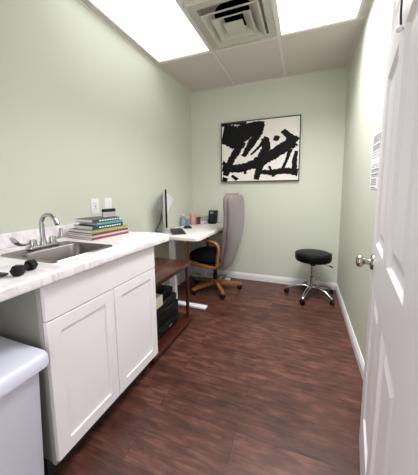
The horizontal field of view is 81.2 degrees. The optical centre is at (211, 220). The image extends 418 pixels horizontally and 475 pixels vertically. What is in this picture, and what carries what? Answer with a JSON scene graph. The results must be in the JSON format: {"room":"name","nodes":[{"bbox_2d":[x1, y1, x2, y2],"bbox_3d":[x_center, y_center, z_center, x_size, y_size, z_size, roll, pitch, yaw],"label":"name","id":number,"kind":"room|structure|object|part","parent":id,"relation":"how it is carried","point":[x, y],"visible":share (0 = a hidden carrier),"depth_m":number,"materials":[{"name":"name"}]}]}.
{"room":"small medical office","nodes":[
{"label":"small medical office","id":0,"kind":"room"},
{"bbox_2d":[0,0,193,284],"bbox_3d":[-0.932,-0.359,1.893,0.100,2.684,3.640,2,7,21],"label":"wall","id":1,"kind":"structure","parent":0,"point":[85,116],"depth_m":1.74,"materials":[{"name":"green paint"}]},
{"bbox_2d":[0,223,78,248],"bbox_3d":[-1.176,0.130,1.120,0.020,0.078,1.660,2,7,21],"label":"backsplash","id":2,"kind":"structure","parent":1,"relation":"attached to","point":[23,237],"depth_m":1.42,"materials":[{"name":"stone"}]},
{"bbox_2d":[90,198,98,214],"bbox_3d":[-0.892,-0.111,1.869,0.009,0.120,0.076,2,7,21],"label":"wall plate","id":3,"kind":"object","parent":1,"relation":"attached to","point":[94,202],"visible":1,"depth_m":1.86,"materials":[{"name":"white plastic"}]},
{"bbox_2d":[104,198,111,208],"bbox_3d":[-0.843,-0.127,1.996,0.009,0.120,0.076,2,7,21],"label":"wall plate","id":4,"kind":"object","parent":1,"relation":"attached to","point":[107,201],"visible":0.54,"depth_m":1.99,"materials":[{"name":"white plastic"}]},
{"bbox_2d":[157,190,172,213],"bbox_3d":[-0.529,-0.199,2.831,0.001,0.320,0.360,2,7,21],"label":"paper sheet","id":5,"kind":"object","parent":1,"relation":"attached to","point":[169,198],"visible":0.71,"depth_m":2.85,"materials":[{"name":"white paper"}]},
{"bbox_2d":[169,267,193,285],"bbox_3d":[-0.585,0.838,2.768,0.014,0.089,1.850,2,7,21],"label":"baseboard","id":6,"kind":"structure","parent":1,"relation":"attached to","point":[180,279],"depth_m":3.29,"materials":[{"name":"white paint"}]},
{"bbox_2d":[77,0,372,94],"bbox_3d":[-0.003,-1.498,1.406,1.903,0.025,3.420,2,7,21],"label":"trim","id":7,"kind":"structure","parent":1,"relation":"attached to","point":[84,3],"depth_m":2.48,"materials":[{"name":"paint"}]},
{"bbox_2d":[53,273,362,474],"bbox_3d":[-0.173,1.095,1.204,2.103,0.050,4.720,2,7,21],"label":"floor","id":8,"kind":"structure","parent":0,"point":[259,381],"depth_m":1.43,"materials":[{"name":"brown wood"}]},
{"bbox_2d":[0,336,48,474],"bbox_3d":[-0.823,0.802,0.784,0.366,0.647,0.436,2,7,21],"label":"waste bin","id":9,"kind":"object","parent":8,"relation":"on","point":[21,443],"visible":1,"depth_m":0.82,"materials":[{"name":"white plastic"}]},
{"bbox_3d":[-0.826,0.508,0.748,0.366,0.055,0.436,2,7,21],"label":"bin lid","id":10,"kind":"part","parent":9,"relation":"part of","materials":[{"name":"white plastic"}]},
{"bbox_2d":[0,246,157,474],"bbox_3d":[-0.776,0.614,1.390,0.609,0.871,0.722,2,7,21],"label":"base cabinet","id":11,"kind":"object","parent":8,"relation":"on","point":[96,327],"visible":0.66,"depth_m":1.10,"materials":[{"name":"white wood"}]},
{"bbox_3d":[-0.519,0.574,1.287,0.018,0.771,0.722,2,7,21],"label":"frame","id":12,"kind":"part","parent":11,"relation":"part of","materials":[{"name":"white wood"}]},
{"bbox_3d":[-0.565,0.661,1.117,0.020,0.595,0.346,2,7,21],"label":"door","id":13,"kind":"part","parent":11,"relation":"part of","materials":[{"name":"white paint"}]},
{"bbox_2d":[0,223,168,301],"bbox_3d":[-0.883,0.161,1.017,0.642,0.120,1.669,2,7,21],"label":"countertop","id":14,"kind":"structure","parent":11,"relation":"on","point":[123,245],"depth_m":1.14,"materials":[{"name":"stone"}]},
{"bbox_2d":[0,272,8,276],"bbox_3d":[-0.873,0.187,0.846,0.296,0.023,0.037,-1,7,-5],"label":"strap","id":15,"kind":"object","parent":14,"relation":"on","point":[2,274],"visible":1,"depth_m":0.86,"materials":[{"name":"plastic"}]},
{"bbox_2d":[9,259,37,276],"bbox_3d":[-0.690,0.173,0.899,0.043,0.037,0.098,-1,7,-3],"label":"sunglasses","id":16,"kind":"object","parent":14,"relation":"on","point":[17,270],"visible":1,"depth_m":0.87,"materials":[{"name":"black plastic"}]},
{"bbox_2d":[9,213,62,250],"bbox_3d":[-0.861,0.053,1.246,0.138,0.184,0.267,2,7,21],"label":"faucet","id":17,"kind":"object","parent":14,"relation":"on","point":[32,243],"visible":1,"depth_m":1.27,"materials":[{"name":"silver metal"}]},
{"bbox_3d":[-0.918,0.097,1.186,0.043,0.055,0.104,2,7,21],"label":"wing lever","id":18,"kind":"part","parent":17,"relation":"part of","materials":[{"name":"silver metal"}]},
{"bbox_3d":[-0.892,0.131,1.294,0.052,0.018,0.164,2,7,21],"label":"plate","id":19,"kind":"part","parent":17,"relation":"part of","materials":[{"name":"silver metal"}]},
{"bbox_3d":[-0.851,0.041,1.276,0.117,0.169,0.031,1,7,9],"label":"spout","id":20,"kind":"part","parent":17,"relation":"part of","materials":[{"name":"silver metal"}]},
{"bbox_3d":[-0.858,0.070,1.362,0.034,0.058,0.055,2,7,21],"label":"wing lever","id":21,"kind":"part","parent":17,"relation":"part of","materials":[{"name":"silver metal"}]},
{"bbox_2d":[0,241,111,262],"bbox_3d":[-0.766,0.220,1.247,0.375,0.150,0.355,2,7,21],"label":"sink","id":22,"kind":"object","parent":14,"relation":"in","point":[66,250],"visible":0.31,"depth_m":1.28,"materials":[{"name":"metal"}]},
{"bbox_2d":[68,231,128,240],"bbox_3d":[-0.765,0.091,1.667,0.238,0.013,0.296,3,8,27],"label":"book","id":23,"kind":"object","parent":14,"relation":"on","point":[116,234],"visible":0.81,"depth_m":1.56,"materials":[{"name":"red paper"}]},
{"bbox_2d":[68,229,127,237],"bbox_3d":[-0.767,0.078,1.666,0.236,0.013,0.292,3,8,27],"label":"book","id":24,"kind":"object","parent":23,"relation":"on","point":[85,236],"visible":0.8,"depth_m":1.56,"materials":[{"name":"white paper"}]},
{"bbox_2d":[68,228,127,235],"bbox_3d":[-0.766,0.065,1.663,0.234,0.012,0.290,3,8,26],"label":"book","id":25,"kind":"object","parent":24,"relation":"on","point":[69,232],"visible":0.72,"depth_m":1.55,"materials":[{"name":"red paper"}]},
{"bbox_2d":[69,225,126,233],"bbox_3d":[-0.765,0.049,1.663,0.228,0.018,0.282,3,8,27],"label":"book","id":26,"kind":"object","parent":25,"relation":"on","point":[122,226],"visible":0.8,"depth_m":1.56,"materials":[{"name":"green paper"}]},
{"bbox_2d":[74,222,122,229],"bbox_3d":[-0.760,0.029,1.651,0.181,0.024,0.246,3,8,26],"label":"book","id":27,"kind":"object","parent":26,"relation":"on","point":[78,226],"visible":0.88,"depth_m":1.56,"materials":[{"name":"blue paper"}]},
{"bbox_2d":[79,219,121,225],"bbox_3d":[-0.755,0.006,1.668,0.181,0.016,0.206,3,8,27],"label":"book","id":28,"kind":"object","parent":27,"relation":"on","point":[119,220],"visible":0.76,"depth_m":1.59,"materials":[{"name":"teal paper"}]},
{"bbox_2d":[76,216,120,222],"bbox_3d":[-0.765,-0.012,1.652,0.173,0.022,0.223,3,8,27],"label":"book","id":29,"kind":"object","parent":28,"relation":"on","point":[96,219],"visible":0.96,"depth_m":1.59,"materials":[{"name":"white paper"}]},
{"bbox_2d":[100,208,117,216],"bbox_3d":[-0.712,-0.057,1.696,0.040,0.056,0.110,4,8,35],"label":"stapler","id":30,"kind":"object","parent":29,"relation":"on","point":[110,212],"visible":1,"depth_m":1.68,"materials":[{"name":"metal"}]},
{"bbox_3d":[-0.714,-0.074,1.692,0.026,0.022,0.100,4,8,35],"label":"arm","id":31,"kind":"part","parent":30,"relation":"part of","materials":[{"name":"black plastic"}]},
{"bbox_3d":[-0.504,0.270,1.243,0.020,0.140,0.714,2,7,21],"label":"false drawer","id":32,"kind":"part","parent":11,"relation":"part of","materials":[{"name":"white paint"}]},
{"bbox_3d":[-0.438,0.620,1.450,0.020,0.595,0.365,2,7,21],"label":"door","id":33,"kind":"part","parent":11,"relation":"part of","materials":[{"name":"white paint"}]},
{"bbox_2d":[151,257,192,363],"bbox_3d":[-0.541,0.675,2.049,0.552,0.585,0.635,2,7,21],"label":"side table","id":34,"kind":"object","parent":8,"relation":"on","point":[165,269],"visible":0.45,"depth_m":2.04,"materials":[{"name":"brown wood"}]},
{"bbox_2d":[156,292,179,339],"bbox_3d":[-0.553,0.776,2.042,0.470,0.262,0.440,2,7,21],"label":"printer","id":35,"kind":"object","parent":34,"relation":"on","point":[167,314],"visible":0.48,"depth_m":2.00,"materials":[{"name":"black plastic"}]},
{"bbox_2d":[156,294,162,309],"bbox_3d":[-0.441,0.619,1.871,0.090,0.085,0.108,2,7,21],"label":"box","id":36,"kind":"object","parent":35,"relation":"on","point":[159,297],"visible":0.29,"depth_m":1.86,"materials":[{"name":"beige paper"}]},
{"bbox_3d":[-0.412,0.705,1.850,0.034,0.034,0.150,2,7,21],"label":"control panel","id":37,"kind":"part","parent":35,"relation":"part of","materials":[{"name":"black plastic"}]},
{"bbox_2d":[155,284,172,297],"bbox_3d":[-0.546,0.607,2.115,0.350,0.052,0.230,2,7,21],"label":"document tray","id":38,"kind":"object","parent":35,"relation":"on","point":[164,290],"visible":0.3,"depth_m":2.09,"materials":[{"name":"black plastic"}]},
{"bbox_3d":[-0.578,0.674,2.038,0.420,0.059,0.426,2,7,21],"label":"scanner lid","id":39,"kind":"part","parent":35,"relation":"part of","materials":[{"name":"black plastic"}]},
{"bbox_3d":[-0.361,0.873,1.997,0.008,0.045,0.360,2,7,21],"label":"paper drawer","id":40,"kind":"part","parent":35,"relation":"part of","materials":[{"name":"black plastic"}]},
{"bbox_2d":[157,314,179,333],"bbox_3d":[-0.391,0.825,2.002,0.135,0.020,0.300,2,7,21],"label":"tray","id":41,"kind":"object","parent":35,"relation":"on","point":[160,329],"depth_m":1.96,"materials":[{"name":"black plastic"}]},
{"bbox_2d":[151,312,192,361],"bbox_3d":[-0.538,0.918,2.078,0.552,0.027,0.635,2,7,21],"label":"shelf","id":42,"kind":"object","parent":34,"relation":"attached to","point":[184,319],"depth_m":1.99,"materials":[{"name":"brown wood"}]},
{"bbox_3d":[-0.218,0.666,2.211,0.024,0.557,0.024,2,7,21],"label":"leg","id":43,"kind":"part","parent":34,"relation":"part of","materials":[{"name":"brown wood"}]},
{"bbox_2d":[158,223,230,309],"bbox_3d":[-0.186,0.469,2.938,0.585,0.759,1.085,2,7,21],"label":"desk","id":44,"kind":"object","parent":8,"relation":"on","point":[198,232],"visible":0.49,"depth_m":2.59,"materials":[{"name":"white laminate"}]},
{"bbox_2d":[162,189,170,233],"bbox_3d":[-0.497,-0.105,2.630,0.095,0.462,0.400,-2,7,-11],"label":"monitor","id":45,"kind":"object","parent":44,"relation":"on","point":[165,222],"visible":0.99,"depth_m":2.45,"materials":[{"name":"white plastic"}]},
{"bbox_3d":[-0.408,0.674,2.615,0.070,0.392,0.048,2,7,21],"label":"leg","id":46,"kind":"part","parent":44,"relation":"part of","materials":[{"name":"white plastic"}]},
{"bbox_2d":[170,228,185,234],"bbox_3d":[-0.373,0.113,2.676,0.140,0.016,0.360,-2,7,-13],"label":"keyboard","id":47,"kind":"object","parent":44,"relation":"on","point":[175,231],"visible":1,"depth_m":2.61,"materials":[{"name":"grey plastic"}]},
{"bbox_2d":[181,214,185,225],"bbox_3d":[-0.366,-0.012,3.143,0.065,0.150,0.065,2,7,21],"label":"pump bottle","id":48,"kind":"object","parent":44,"relation":"on","point":[183,219],"visible":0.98,"depth_m":3.12,"materials":[{"name":"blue plastic"}]},
{"bbox_2d":[190,213,195,224],"bbox_3d":[-0.251,-0.029,3.264,0.086,0.152,0.085,2,7,21],"label":"jar","id":49,"kind":"object","parent":44,"relation":"on","point":[192,215],"visible":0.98,"depth_m":3.23,"materials":[{"name":"pink plastic"}]},
{"bbox_2d":[189,215,207,223],"bbox_3d":[-0.177,-0.018,3.393,0.235,0.098,0.156,2,7,21],"label":"tray","id":50,"kind":"object","parent":44,"relation":"on","point":[202,221],"visible":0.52,"depth_m":3.31,"materials":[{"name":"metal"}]},
{"bbox_3d":[-0.109,0.575,3.399,0.070,0.392,0.048,2,7,21],"label":"leg","id":51,"kind":"part","parent":44,"relation":"part of","materials":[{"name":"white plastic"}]},
{"bbox_2d":[208,210,217,223],"bbox_3d":[0.015,-0.053,3.331,0.129,0.180,0.101,2,7,21],"label":"desk phone","id":52,"kind":"object","parent":44,"relation":"on","point":[213,214],"visible":1,"depth_m":3.33,"materials":[{"name":"black plastic"}]},
{"bbox_2d":[184,193,244,298],"bbox_3d":[0.045,0.256,2.972,0.643,1.181,0.640,3,8,25],"label":"chair","id":53,"kind":"object","parent":8,"relation":"on","point":[209,257],"visible":0.95,"depth_m":2.76,"materials":[{"name":"grey fabric"}]},
{"bbox_3d":[-0.107,0.354,2.727,0.443,0.351,0.048,3,8,25],"label":"armrest","id":54,"kind":"part","parent":53,"relation":"part of","materials":[{"name":"brown wood"}]},
{"bbox_3d":[-0.099,0.770,2.928,0.308,0.064,0.052,-5,8,-33],"label":"leg","id":55,"kind":"part","parent":53,"relation":"part of","materials":[{"name":"brown wood"}]},
{"bbox_3d":[-0.089,0.745,3.131,0.308,0.064,0.052,5,9,38],"label":"leg","id":56,"kind":"part","parent":53,"relation":"part of","materials":[{"name":"brown wood"}]},
{"bbox_3d":[-0.006,0.407,3.003,0.465,0.105,0.500,3,8,25],"label":"seat","id":57,"kind":"part","parent":53,"relation":"part of","materials":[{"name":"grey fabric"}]},
{"bbox_3d":[0.093,0.776,2.856,0.052,0.064,0.308,-2,7,-15],"label":"leg","id":58,"kind":"part","parent":53,"relation":"part of","materials":[{"name":"brown wood"}]},
{"bbox_3d":[0.206,0.116,2.868,0.194,0.882,0.485,3,8,25],"label":"backrest","id":59,"kind":"part","parent":53,"relation":"part of","materials":[{"name":"grey fabric"}]},
{"bbox_3d":[0.221,0.756,3.014,0.308,0.064,0.052,0,7,3],"label":"leg","id":60,"kind":"part","parent":53,"relation":"part of","materials":[{"name":"brown wood"}]},
{"bbox_2d":[284,249,334,305],"bbox_3d":[1.108,0.603,2.770,0.539,0.519,0.583,2,7,21],"label":"stool","id":61,"kind":"object","parent":8,"relation":"on","point":[314,257],"visible":1,"depth_m":2.66,"materials":[{"name":"black plastic"}]},
{"bbox_3d":[1.006,0.760,2.837,0.265,0.095,0.048,3,8,25],"label":"leg","id":62,"kind":"part","parent":61,"relation":"part of","materials":[{"name":"silver metal"}]},
{"bbox_3d":[1.038,0.780,2.667,0.048,0.095,0.265,6,10,43],"label":"leg","id":63,"kind":"part","parent":61,"relation":"part of","materials":[{"name":"silver metal"}]},
{"bbox_3d":[1.136,0.396,2.729,0.384,0.098,0.384,2,7,21],"label":"seat","id":64,"kind":"part","parent":61,"relation":"part of","materials":[{"name":"black leather"}]},
{"bbox_3d":[1.213,0.780,2.657,0.048,0.096,0.248,-5,8,-32],"label":"leg","id":65,"kind":"part","parent":61,"relation":"part of","materials":[{"name":"silver metal"}]},
{"bbox_3d":[1.277,0.762,2.800,0.248,0.096,0.048,-2,7,-10],"label":"leg","id":66,"kind":"part","parent":61,"relation":"part of","materials":[{"name":"silver metal"}]},
{"bbox_2d":[85,0,368,91],"bbox_3d":[-0.016,-1.515,1.371,2.003,0.020,3.590,2,7,21],"label":"ceiling","id":67,"kind":"structure","parent":0,"point":[331,47],"depth_m":2.50,"materials":[{"name":"tile"}]},
{"bbox_2d":[86,0,209,62],"bbox_3d":[-0.488,-1.605,1.867,0.592,0.095,1.211,2,7,21],"label":"ceiling light","id":68,"kind":"object","parent":67,"relation":"attached to","point":[162,29],"visible":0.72,"depth_m":1.98,"materials":[{"name":"glowing white plastic diffuser"},{"name":"white metal"}]},
{"bbox_2d":[186,0,276,49],"bbox_3d":[0.188,-1.613,1.932,0.598,0.156,0.598,2,7,21],"label":"ceiling vent","id":69,"kind":"object","parent":67,"relation":"in","point":[223,23],"visible":1,"depth_m":1.92,"materials":[{"name":"metal"}]},
{"bbox_3d":[0.189,-1.539,1.942,0.152,0.004,0.152,2,7,21],"label":"plate","id":70,"kind":"part","parent":69,"relation":"part of","materials":[{"name":"metal"}]},
{"bbox_2d":[274,0,363,34],"bbox_3d":[0.652,-1.564,1.437,0.594,0.095,1.211,2,7,21],"label":"ceiling light","id":71,"kind":"object","parent":67,"relation":"attached to","point":[292,15],"visible":0.95,"depth_m":1.85,"materials":[{"name":"glowing white translucent plastic diffuser"},{"name":"white metal"}]},
{"bbox_2d":[157,0,364,85],"bbox_3d":[-0.006,-1.504,1.399,1.883,0.010,3.408,2,7,21],"label":"trim","id":72,"kind":"structure","parent":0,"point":[183,6],"depth_m":2.09,"materials":[{"name":"paint"}]},
{"bbox_2d":[190,69,347,282],"bbox_3d":[0.631,-0.532,3.182,2.103,2.684,0.100,2,7,21],"label":"wall","id":73,"kind":"structure","parent":0,"point":[282,218],"depth_m":3.04,"materials":[{"name":"green paint"}]},
{"bbox_2d":[221,114,300,181],"bbox_3d":[0.594,-0.883,3.078,0.988,0.763,0.033,2,7,21],"label":"framed painting","id":74,"kind":"object","parent":73,"relation":"attached to","point":[266,149],"visible":1,"depth_m":3.05,"materials":[{"name":"black paper"}]},
{"bbox_2d":[194,267,335,289],"bbox_3d":[0.624,0.762,3.287,1.903,0.089,0.014,2,7,21],"label":"baseboard","id":75,"kind":"structure","parent":73,"relation":"attached to","point":[240,275],"depth_m":3.26,"materials":[{"name":"white paint"}]},
{"bbox_2d":[337,0,390,362],"bbox_3d":[0.941,-0.291,1.187,0.100,2.684,3.640,2,7,21],"label":"wall","id":76,"kind":"structure","parent":0,"point":[367,68],"depth_m":1.85,"materials":[{"name":"green paint"}]},
{"bbox_2d":[335,283,364,378],"bbox_3d":[0.999,0.962,1.622,0.014,0.089,2.885,2,7,21],"label":"baseboard","id":77,"kind":"structure","parent":76,"relation":"attached to","point":[358,355],"depth_m":1.94,"materials":[{"name":"white paint"}]},
{"bbox_2d":[370,127,381,188],"bbox_3d":[0.988,-0.367,1.450,0.002,0.350,0.290,2,7,21],"label":"notice sheet","id":78,"kind":"object","parent":76,"relation":"attached to","point":[377,135],"visible":0.56,"depth_m":1.49,"materials":[{"name":"white paper"}]},
{"bbox_3d":[-0.523,-0.076,0.164,1.903,2.534,0.655,2,7,21],"label":"wall","id":79,"kind":"structure","parent":0,"visible":0},
{"bbox_2d":[356,0,417,474],"bbox_3d":[0.491,0.037,0.646,0.161,2.148,0.916,3,8,30],"label":"door","id":80,"kind":"structure","parent":79,"relation":"in","point":[388,435],"depth_m":0.58,"materials":[{"name":"white paint"}]},
{"bbox_3d":[0.642,0.171,1.034,0.053,0.053,0.053,3,8,30],"label":"knob","id":81,"kind":"part","parent":80,"relation":"part of","materials":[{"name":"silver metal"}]},
{"bbox_2d":[396,0,403,32],"bbox_3d":[0.496,-0.761,0.577,0.061,0.565,0.016,3,8,30],"label":"cord","id":82,"kind":"object","parent":80,"relation":"hanging from","point":[400,27],"visible":1,"depth_m":0.62,"materials":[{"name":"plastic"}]},
{"bbox_3d":[0.498,-0.769,0.576,0.058,0.549,0.013,3,8,30],"label":"cord","id":83,"kind":"part","parent":82,"relation":"part of","materials":[{"name":"grey plastic"}]}
]}

